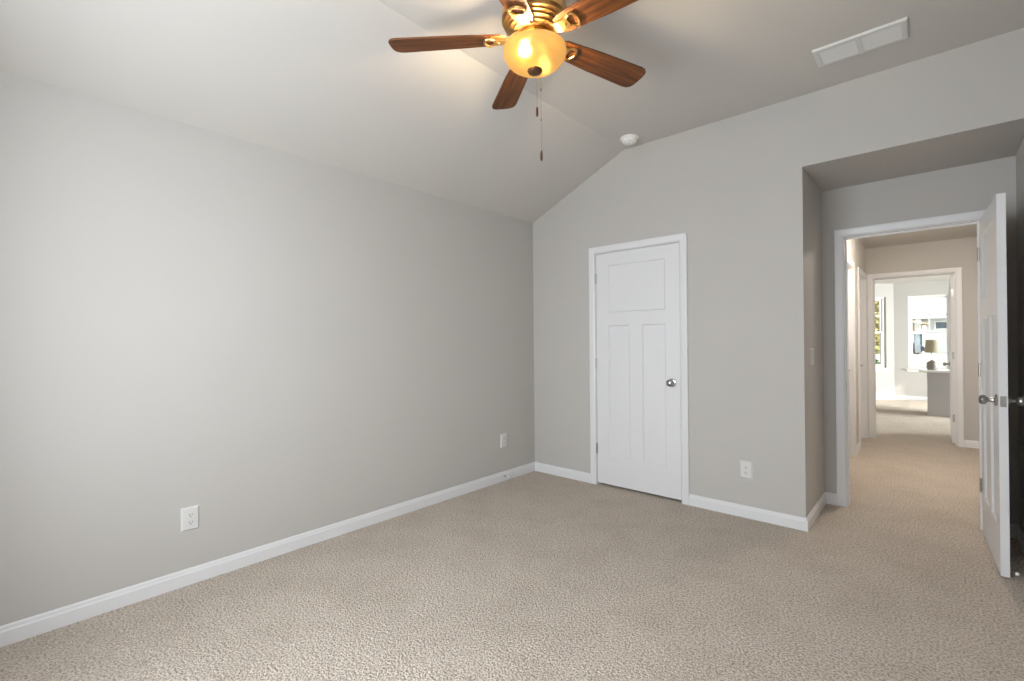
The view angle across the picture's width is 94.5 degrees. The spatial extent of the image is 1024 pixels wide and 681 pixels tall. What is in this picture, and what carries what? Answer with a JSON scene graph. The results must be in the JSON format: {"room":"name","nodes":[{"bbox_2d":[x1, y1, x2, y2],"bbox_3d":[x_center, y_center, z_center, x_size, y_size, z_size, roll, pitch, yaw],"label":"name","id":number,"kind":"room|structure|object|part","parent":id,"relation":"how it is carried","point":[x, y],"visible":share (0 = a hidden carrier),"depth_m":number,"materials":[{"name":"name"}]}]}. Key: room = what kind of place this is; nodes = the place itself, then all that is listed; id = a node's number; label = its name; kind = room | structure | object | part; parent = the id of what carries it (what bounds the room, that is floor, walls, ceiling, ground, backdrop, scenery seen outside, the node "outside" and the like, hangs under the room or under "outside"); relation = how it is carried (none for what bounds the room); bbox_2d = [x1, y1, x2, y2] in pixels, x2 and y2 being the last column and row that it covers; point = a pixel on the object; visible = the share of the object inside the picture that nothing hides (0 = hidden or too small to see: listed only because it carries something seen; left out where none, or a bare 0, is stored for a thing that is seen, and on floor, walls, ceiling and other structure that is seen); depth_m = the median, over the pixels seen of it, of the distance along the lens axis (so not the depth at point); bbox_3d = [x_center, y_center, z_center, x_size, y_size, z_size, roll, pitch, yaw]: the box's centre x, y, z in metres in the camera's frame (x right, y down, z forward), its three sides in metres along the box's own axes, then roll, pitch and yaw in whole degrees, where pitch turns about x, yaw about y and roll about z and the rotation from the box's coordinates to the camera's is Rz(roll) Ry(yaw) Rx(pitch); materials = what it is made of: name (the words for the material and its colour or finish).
{"room":"empty bedroom","nodes":[
{"label":"empty bedroom","id":0,"kind":"room"},
{"bbox_2d":[0,70,534,625],"bbox_3d":[-0.910,0.066,3.509,0.120,2.440,4.913,-1,0,42],"label":"wall","id":1,"kind":"structure","parent":0,"point":[277,344],"depth_m":2.60,"materials":[{"name":"beige paint"}]},
{"bbox_2d":[181,505,199,531],"bbox_3d":[-1.703,0.943,2.509,0.012,0.125,0.085,-1,0,42],"label":"wall outlet","id":2,"kind":"object","parent":1,"relation":"attached to","point":[189,515],"visible":1,"depth_m":2.50,"materials":[{"name":"white plastic"}]},
{"bbox_2d":[187,512,194,517],"bbox_3d":[-1.700,0.924,2.506,0.003,0.027,0.034,-1,0,42],"label":"receptacle","id":3,"kind":"object","parent":2,"relation":"attached to","point":[189,514],"depth_m":2.51,"materials":[{"name":"grey plastic"}]},
{"bbox_2d":[187,519,194,525],"bbox_3d":[-1.700,0.963,2.506,0.003,0.027,0.034,-1,0,42],"label":"receptacle","id":4,"kind":"object","parent":2,"relation":"attached to","point":[190,522],"depth_m":2.51,"materials":[{"name":"grey plastic"}]},
{"bbox_2d":[500,433,506,447],"bbox_3d":[-0.073,0.917,4.338,0.012,0.125,0.085,-1,0,42],"label":"wall outlet","id":5,"kind":"object","parent":1,"relation":"attached to","point":[503,437],"visible":1,"depth_m":4.33,"materials":[{"name":"white plastic"}]},
{"bbox_2d":[0,462,1023,646],"bbox_3d":[0.397,1.229,2.352,3.350,0.084,4.678,-1,0,42],"label":"baseboard","id":6,"kind":"structure","parent":1,"relation":"attached to","point":[29,627],"depth_m":2.68,"materials":[{"name":"white wood"}]},
{"bbox_2d":[0,399,1023,680],"bbox_3d":[4.275,1.287,4.578,6.420,0.080,13.400,-1,0,42],"label":"floor","id":7,"kind":"structure","parent":0,"point":[535,575],"depth_m":2.32,"materials":[{"name":"beige carpet"}]},
{"bbox_2d":[919,368,949,416],"bbox_3d":[7.323,0.859,7.727,1.020,0.750,0.620,-1,0,42],"label":"base cabinet","id":8,"kind":"object","parent":7,"relation":"on","point":[938,381],"visible":0.42,"depth_m":7.70,"materials":[{"name":"white wood"}]},
{"bbox_2d":[919,368,949,372],"bbox_3d":[7.320,0.501,7.728,1.020,0.034,0.620,-1,0,42],"label":"countertop","id":9,"kind":"structure","parent":8,"relation":"on","point":[921,369],"depth_m":7.73,"materials":[{"name":"white stone"}]},
{"bbox_2d":[924,340,939,369],"bbox_3d":[6.987,0.236,7.876,0.194,0.500,0.194,-1,0,42],"label":"table lamp","id":10,"kind":"object","parent":9,"relation":"on","point":[931,346],"visible":1,"depth_m":7.82,"materials":[{"name":"fabric"}]},
{"bbox_3d":[6.986,0.094,7.877,0.194,0.215,0.194,-1,0,42],"label":"lamp shade","id":11,"kind":"part","parent":10,"relation":"part of","materials":[{"name":"fabric"}]},
{"bbox_2d":[0,0,1023,222],"bbox_3d":[0.096,-1.443,2.049,3.590,0.550,4.080,-1,0,42],"label":"ceiling","id":12,"kind":"structure","parent":0,"point":[323,81],"depth_m":2.57,"materials":[{"name":"paint"}]},
{"bbox_2d":[388,0,645,160],"bbox_3d":[0.140,-1.224,2.098,1.227,0.789,1.275,-1,0,42],"label":"ceiling fan","id":13,"kind":"object","parent":12,"relation":"hanging from","point":[534,47],"visible":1,"depth_m":2.09,"materials":[{"name":"brown wood"}]},
{"bbox_3d":[-0.290,-1.355,2.156,0.535,0.008,0.146,0,11,4],"label":"blade","id":14,"kind":"part","parent":13,"relation":"part of","materials":[{"name":"brown wood"}]},
{"bbox_3d":[0.008,-1.356,2.508,0.146,0.008,0.535,-12,2,-14],"label":"blade","id":15,"kind":"part","parent":13,"relation":"part of","materials":[{"name":"brown wood"}]},
{"bbox_3d":[-0.047,-1.358,1.763,0.146,0.008,0.535,11,4,22],"label":"blade","id":16,"kind":"part","parent":13,"relation":"part of","materials":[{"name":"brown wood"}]},
{"bbox_3d":[0.102,-1.259,2.126,0.283,0.098,0.283,-1,0,42],"label":"lamp shade","id":17,"kind":"part","parent":13,"relation":"part of","materials":[{"name":"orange glass"}]},
{"bbox_3d":[0.134,-1.112,2.187,0.008,0.467,0.008,-1,0,42],"label":"pull chain","id":18,"kind":"part","parent":13,"relation":"part of","materials":[{"name":"gold metal"}]},
{"bbox_3d":[0.401,-1.361,1.873,0.535,0.008,0.146,-1,-11,40],"label":"blade","id":19,"kind":"part","parent":13,"relation":"part of","materials":[{"name":"brown wood"}]},
{"bbox_3d":[0.435,-1.360,2.333,0.535,0.008,0.146,0,-11,-32],"label":"blade","id":20,"kind":"part","parent":13,"relation":"part of","materials":[{"name":"brown wood"}]},
{"bbox_2d":[620,134,638,144],"bbox_3d":[0.938,-1.594,3.783,0.146,0.048,0.146,-1,0,42],"label":"smoke detector","id":21,"kind":"object","parent":12,"relation":"attached to","point":[629,139],"visible":1,"depth_m":3.75,"materials":[{"name":"white plastic"}]},
{"bbox_2d":[812,16,908,66],"bbox_3d":[1.907,-1.625,2.600,0.414,0.012,0.206,-1,0,42],"label":"ceiling vent","id":22,"kind":"object","parent":12,"relation":"in","point":[898,30],"visible":1,"depth_m":2.58,"materials":[{"name":"white plastic"}]},
{"bbox_2d":[533,28,1023,517],"bbox_3d":[1.502,-0.179,3.611,3.350,2.890,0.115,-1,0,42],"label":"wall","id":23,"kind":"structure","parent":0,"point":[736,185],"depth_m":3.39,"materials":[{"name":"beige paint"}]},
{"bbox_2d":[595,243,681,499],"bbox_3d":[1.019,0.243,3.945,0.767,2.016,0.106,-1,0,42],"label":"door","id":24,"kind":"structure","parent":23,"relation":"in","point":[637,362],"depth_m":3.93,"materials":[{"name":"white wood"}]},
{"bbox_3d":[1.245,0.334,3.721,0.066,0.066,0.071,-1,0,42],"label":"knob","id":25,"kind":"part","parent":24,"relation":"part of","materials":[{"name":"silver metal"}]},
{"bbox_2d":[589,232,689,504],"bbox_3d":[1.071,0.220,3.996,0.885,2.102,0.147,-1,0,42],"label":"trim","id":26,"kind":"structure","parent":23,"relation":"attached to","point":[681,237],"depth_m":3.74,"materials":[{"name":"white wood"}]},
{"bbox_2d":[740,460,752,479],"bbox_3d":[1.670,0.924,3.380,0.085,0.125,0.012,-1,0,42],"label":"wall outlet","id":27,"kind":"object","parent":23,"relation":"attached to","point":[746,467],"visible":1,"depth_m":3.38,"materials":[{"name":"white plastic"}]},
{"bbox_2d":[689,492,836,531],"bbox_3d":[1.924,1.221,3.634,0.854,0.084,0.732,-1,0,42],"label":"baseboard","id":28,"kind":"structure","parent":23,"relation":"attached to","point":[786,520],"depth_m":3.38,"materials":[{"name":"white wood"}]},
{"bbox_2d":[806,172,865,512],"bbox_3d":[3.261,0.036,4.723,0.125,2.440,3.885,-1,0,42],"label":"wall","id":29,"kind":"structure","parent":0,"point":[813,193],"depth_m":3.48,"materials":[{"name":"beige paint"}]},
{"bbox_2d":[810,348,814,365],"bbox_3d":[2.109,0.118,3.322,0.016,0.125,0.115,-1,0,42],"label":"light switch","id":30,"kind":"object","parent":29,"relation":"attached to","point":[812,356],"visible":1,"depth_m":3.30,"materials":[{"name":"white plastic"}]},
{"bbox_2d":[847,256,856,456],"bbox_3d":[3.394,0.204,4.877,0.147,2.102,0.884,-1,0,42],"label":"trim","id":31,"kind":"structure","parent":29,"relation":"attached to","point":[850,264],"depth_m":5.13,"materials":[{"name":"white wood"}]},
{"bbox_2d":[857,442,860,453],"bbox_3d":[3.876,1.211,5.308,0.014,0.084,0.396,-1,0,42],"label":"baseboard","id":32,"kind":"structure","parent":29,"relation":"attached to","point":[858,444],"depth_m":5.33,"materials":[{"name":"white wood"}]},
{"bbox_2d":[857,267,868,443],"bbox_3d":[4.245,0.201,5.832,0.147,2.102,0.884,-1,0,42],"label":"trim","id":33,"kind":"structure","parent":29,"relation":"attached to","point":[861,281],"depth_m":6.08,"materials":[{"name":"white wood"}]},
{"bbox_2d":[834,209,985,529],"bbox_3d":[2.836,0.203,3.385,0.857,2.102,0.147,-1,0,42],"label":"door frame","id":34,"kind":"structure","parent":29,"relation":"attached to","point":[840,268],"depth_m":3.59,"materials":[{"name":"white wood"}]},
{"bbox_2d":[977,193,1023,577],"bbox_3d":[2.824,0.232,2.782,0.177,2.016,0.763,-1,0,40],"label":"door","id":35,"kind":"structure","parent":34,"relation":"attached to","point":[994,399],"depth_m":2.58,"materials":[{"name":"white wood"}]},
{"bbox_3d":[2.583,0.322,2.573,0.071,0.066,0.066,-1,0,40],"label":"knob","id":36,"kind":"part","parent":35,"relation":"part of","materials":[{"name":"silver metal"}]},
{"bbox_3d":[2.582,0.321,2.489,0.023,0.056,0.002,-1,0,40],"label":"latch plate","id":37,"kind":"part","parent":35,"relation":"part of","materials":[{"name":"silver metal"}]},
{"bbox_3d":[2.665,0.321,2.505,0.071,0.066,0.066,-1,0,40],"label":"knob","id":38,"kind":"part","parent":35,"relation":"part of","materials":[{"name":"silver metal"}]},
{"bbox_2d":[867,267,963,446],"bbox_3d":[4.976,0.195,5.874,0.892,2.102,0.147,-1,0,42],"label":"door frame","id":39,"kind":"structure","parent":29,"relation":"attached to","point":[958,303],"depth_m":5.67,"materials":[{"name":"white wood"}]},
{"bbox_2d":[943,275,954,442],"bbox_3d":[5.516,0.222,5.984,0.108,2.016,0.768,-1,0,42],"label":"door","id":40,"kind":"structure","parent":29,"relation":"in","point":[951,283],"depth_m":5.68,"materials":[{"name":"white wood"}]},
{"bbox_2d":[875,284,894,394],"bbox_3d":[7.449,0.022,10.029,1.237,2.440,0.120,0,0,-3],"label":"wall","id":41,"kind":"structure","parent":0,"point":[885,384],"depth_m":10.00,"materials":[{"name":"beige paint"}]},
{"bbox_2d":[875,297,889,371],"bbox_3d":[7.582,-0.132,10.016,0.730,1.575,0.158,0,0,-3],"label":"window","id":42,"kind":"structure","parent":41,"relation":"in","point":[880,367],"depth_m":10.04,"materials":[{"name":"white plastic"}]},
{"bbox_3d":[7.576,-0.516,10.073,0.558,0.734,0.026,0,0,-3],"label":"sash","id":43,"kind":"part","parent":42,"relation":"part of","materials":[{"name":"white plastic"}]},
{"bbox_3d":[7.583,0.177,10.042,0.558,0.736,0.028,0,0,-3],"label":"sash","id":44,"kind":"part","parent":42,"relation":"part of","materials":[{"name":"white plastic"}]},
{"bbox_3d":[7.580,-0.169,10.059,0.630,1.500,0.073,0,0,-3],"label":"frame","id":45,"kind":"part","parent":42,"relation":"part of","materials":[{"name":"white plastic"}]},
{"bbox_2d":[876,395,926,400],"bbox_3d":[7.443,1.189,7.162,4.525,0.084,5.085,-1,0,42],"label":"baseboard","id":46,"kind":"structure","parent":41,"relation":"attached to","point":[901,397],"depth_m":9.92,"materials":[{"name":"white wood"}]},
{"bbox_2d":[806,125,1023,191],"bbox_3d":[2.595,-1.202,3.114,1.040,0.080,0.603,-1,0,42],"label":"ceiling","id":47,"kind":"structure","parent":0,"point":[1004,143],"depth_m":3.05,"materials":[{"name":"beige paint"}]},
{"bbox_2d":[858,224,976,283],"bbox_3d":[6.082,-1.241,6.248,5.540,0.080,8.487,-1,0,42],"label":"ceiling","id":48,"kind":"structure","parent":0,"point":[966,231],"depth_m":5.55,"materials":[{"name":"paint"}]},
{"bbox_2d":[821,156,1019,524],"bbox_3d":[2.864,0.034,3.359,1.325,2.440,0.115,-1,0,42],"label":"wall","id":49,"kind":"structure","parent":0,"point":[971,187],"depth_m":3.29,"materials":[{"name":"beige paint"}]},
{"bbox_2d":[893,280,948,396],"bbox_3d":[9.482,0.001,8.827,3.675,2.440,0.120,-1,0,42],"label":"wall","id":50,"kind":"structure","parent":0,"point":[906,383],"depth_m":9.88,"materials":[{"name":"beige paint"}]},
{"bbox_2d":[905,294,949,371],"bbox_3d":[8.513,-0.141,9.662,0.760,1.575,0.158,-1,0,42],"label":"window","id":51,"kind":"structure","parent":50,"relation":"in","point":[912,368],"depth_m":9.74,"materials":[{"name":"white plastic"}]},
{"bbox_3d":[8.533,0.168,9.681,0.588,0.736,0.028,-1,0,42],"label":"sash","id":52,"kind":"part","parent":51,"relation":"part of","materials":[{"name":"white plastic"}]},
{"bbox_3d":[8.547,-0.525,9.705,0.588,0.734,0.026,-1,0,42],"label":"sash","id":53,"kind":"part","parent":51,"relation":"part of","materials":[{"name":"white plastic"}]},
{"bbox_2d":[865,236,978,440],"bbox_3d":[5.863,0.016,5.084,4.100,2.440,0.115,-1,0,42],"label":"wall","id":54,"kind":"structure","parent":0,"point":[960,252],"depth_m":5.53,"materials":[{"name":"beige paint"}]},
{"bbox_2d":[1016,138,1023,532],"bbox_3d":[1.641,-0.189,1.159,0.120,2.890,4.798,-1,0,42],"label":"wall","id":55,"kind":"structure","parent":0,"point":[1020,154],"depth_m":2.88,"materials":[{"name":"beige paint"}]},
{"bbox_3d":[4.405,0.025,4.184,0.120,2.440,3.167,-1,0,42],"label":"wall","id":56,"kind":"structure","parent":0,"visible":0},
{"bbox_2d":[964,440,978,448],"bbox_3d":[4.298,1.204,4.284,0.193,0.084,3.167,-1,0,42],"label":"baseboard","id":57,"kind":"structure","parent":56,"relation":"attached to","point":[967,443],"depth_m":5.48,"materials":[{"name":"white wood"}]},
{"label":"outside","id":58,"kind":"structure","parent":0,"visible":0},
{"bbox_3d":[43.297,1.560,53.024,120.000,0.200,110.500,-1,0,42],"label":"ground","id":59,"kind":"structure","parent":58,"visible":0},
{"bbox_2d":[875,301,879,353],"bbox_3d":[10.791,-0.239,14.827,2.027,3.650,1.919,-1,0,42],"label":"tree","id":60,"kind":"object","parent":59,"relation":"on","point":[877,335],"visible":0.03,"depth_m":14.12,"materials":[{"name":"green plant"}]},
{"bbox_2d":[875,298,948,353],"bbox_3d":[48.416,-2.522,55.816,19.200,7.900,12.900,-1,0,42],"label":"house","id":61,"kind":"structure","parent":59,"relation":"on","point":[937,305],"depth_m":52.21,"materials":[{"name":"grey"}]},
{"bbox_3d":[45.243,0.243,52.745,0.900,2.200,0.080,-1,0,42],"label":"door","id":62,"kind":"part","parent":61,"relation":"part of","materials":[{"name":"glass"}]},
{"bbox_3d":[45.247,0.243,52.749,0.700,2.000,0.050,-1,0,42],"label":"pane","id":63,"kind":"part","parent":61,"relation":"part of","materials":[{"name":"clear glass"}]},
{"bbox_3d":[46.740,-1.649,51.593,0.900,0.750,0.020,-1,0,42],"label":"pane","id":64,"kind":"part","parent":61,"relation":"part of","materials":[{"name":"clear glass"}]},
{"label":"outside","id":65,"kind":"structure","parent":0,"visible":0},
{"bbox_2d":[876,353,946,362],"bbox_3d":[34.316,1.485,42.944,120.000,0.020,25.500,-1,0,42],"label":"road","id":66,"kind":"structure","parent":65,"point":[917,358],"depth_m":39.32,"materials":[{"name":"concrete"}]},
{"bbox_2d":[913,343,924,353],"bbox_3d":[41.539,0.791,50.234,3.440,1.305,1.880,-1,0,42],"label":"car","id":67,"kind":"object","parent":66,"relation":"on","point":[917,349],"visible":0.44,"depth_m":48.81,"materials":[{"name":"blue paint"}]},
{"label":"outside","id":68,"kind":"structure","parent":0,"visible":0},
{"bbox_2d":[913,363,942,364],"bbox_3d":[23.707,1.517,31.034,120.000,0.040,2.600,-1,0,42],"label":"sidewalk","id":69,"kind":"structure","parent":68,"point":[913,363],"depth_m":29.22,"materials":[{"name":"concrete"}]}
]}

